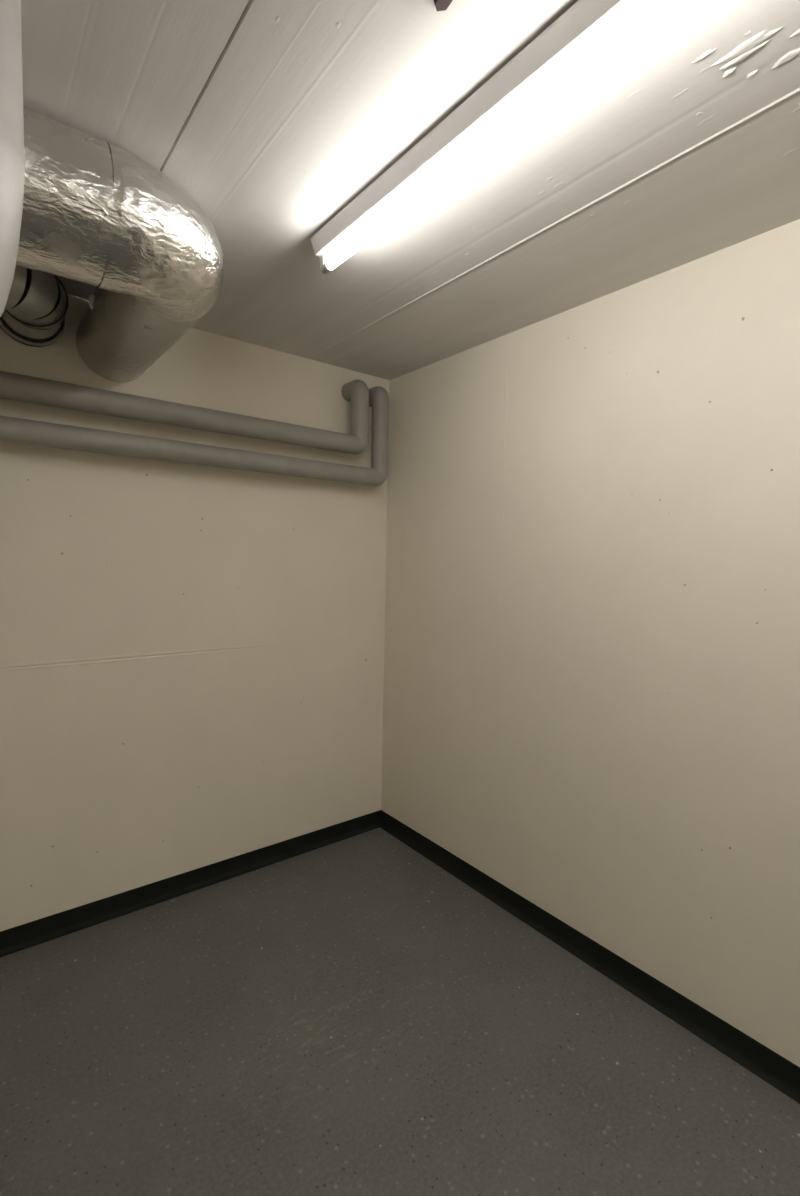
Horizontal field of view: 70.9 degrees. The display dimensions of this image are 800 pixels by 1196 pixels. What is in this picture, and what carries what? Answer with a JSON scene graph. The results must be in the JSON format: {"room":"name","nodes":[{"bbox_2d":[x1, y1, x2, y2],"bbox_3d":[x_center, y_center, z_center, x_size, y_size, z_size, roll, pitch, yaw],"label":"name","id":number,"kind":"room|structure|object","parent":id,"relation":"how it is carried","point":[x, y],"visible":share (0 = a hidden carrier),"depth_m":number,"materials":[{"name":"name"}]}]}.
{"room":"basement utility room","nodes":[
{"label":"basement utility room","id":0,"kind":"room"},
{"bbox_2d":[0,288,388,931],"bbox_3d":[-1.370,0.093,2.081,3.200,2.400,0.102,-2,5,-38],"label":"wall","id":1,"kind":"structure","parent":0,"point":[192,656],"depth_m":2.36,"materials":[{"name":"beige paint"}]},
{"bbox_2d":[0,265,67,346],"bbox_3d":[-1.776,-0.960,1.353,1.720,0.210,0.402,-2,5,-38],"label":"duct","id":2,"kind":"object","parent":1,"relation":"attached to","point":[44,294],"visible":0.71,"depth_m":1.79,"materials":[{"name":"grey metal"}]},
{"bbox_2d":[0,371,368,453],"bbox_3d":[-1.356,-0.844,1.857,2.993,0.364,0.144,-2,5,-38],"label":"insulated pipe","id":3,"kind":"object","parent":1,"relation":"attached to","point":[13,386],"visible":1,"depth_m":2.21,"materials":[{"name":"grey plastic"}]},
{"bbox_2d":[0,810,380,956],"bbox_3d":[-1.356,1.254,2.111,3.200,0.081,0.028,-2,5,-38],"label":"baseboard","id":4,"kind":"structure","parent":1,"relation":"attached to","point":[24,936],"depth_m":2.41,"materials":[{"name":"black rubber"}]},
{"bbox_2d":[0,386,388,485],"bbox_3d":[-1.310,-0.773,1.900,3.114,0.498,0.141,-2,5,-38],"label":"insulated pipe","id":5,"kind":"object","parent":1,"relation":"attached to","point":[12,429],"visible":0.99,"depth_m":2.25,"materials":[{"name":"grey plastic"}]},
{"bbox_2d":[0,827,799,1195],"bbox_3d":[0.082,1.501,0.284,3.400,0.100,4.900,-2,5,-38],"label":"floor","id":6,"kind":"structure","parent":0,"point":[351,1016],"depth_m":1.63,"materials":[{"name":"grey plastic"}]},
{"bbox_2d":[21,0,799,379],"bbox_3d":[0.135,-0.991,0.113,3.200,0.104,4.700,-2,5,-38],"label":"ceiling","id":7,"kind":"structure","parent":0,"point":[273,116],"depth_m":1.26,"materials":[{"name":"white paint"}]},
{"bbox_2d":[16,106,222,381],"bbox_3d":[-1.462,-0.900,1.195,2.014,0.301,1.045,-2,5,-38],"label":"duct","id":8,"kind":"object","parent":7,"relation":"attached to","point":[95,213],"visible":0.96,"depth_m":1.27,"materials":[{"name":"metal"}]},
{"bbox_2d":[434,0,452,10],"bbox_3d":[0.073,-0.996,0.935,0.026,0.010,0.044,-1,5,-31],"label":"stub","id":9,"kind":"object","parent":7,"relation":"attached to","point":[441,5],"visible":1,"depth_m":0.94,"materials":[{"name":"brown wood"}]},
{"bbox_2d":[311,0,690,273],"bbox_3d":[0.242,-0.959,1.073,0.088,0.095,1.520,-2,5,-38],"label":"fluorescent light","id":10,"kind":"object","parent":7,"relation":"attached to","point":[590,34],"visible":1,"depth_m":1.10,"materials":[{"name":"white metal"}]},
{"bbox_2d":[381,219,799,1066],"bbox_3d":[1.407,0.211,1.215,0.101,2.400,4.700,-2,5,-38],"label":"wall","id":11,"kind":"structure","parent":0,"point":[591,688],"depth_m":1.94,"materials":[{"name":"beige paint"}]},
{"bbox_2d":[380,810,799,1103],"bbox_3d":[1.333,1.370,1.256,0.028,0.081,4.700,-2,5,-38],"label":"baseboard","id":12,"kind":"structure","parent":11,"relation":"attached to","point":[771,1067],"depth_m":1.97,"materials":[{"name":"black rubber"}]},
{"bbox_3d":[-1.190,0.297,-0.818,0.100,2.400,4.900,-2,5,-38],"label":"wall","id":13,"kind":"structure","parent":0,"visible":0},
{"bbox_2d":[0,0,24,316],"bbox_3d":[-1.249,-0.632,0.522,1.506,0.735,0.207,-2,5,-38],"label":"vent pipe","id":14,"kind":"object","parent":13,"relation":"attached to","point":[12,159],"visible":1,"depth_m":0.92,"materials":[{"name":"grey plastic"}]}
]}

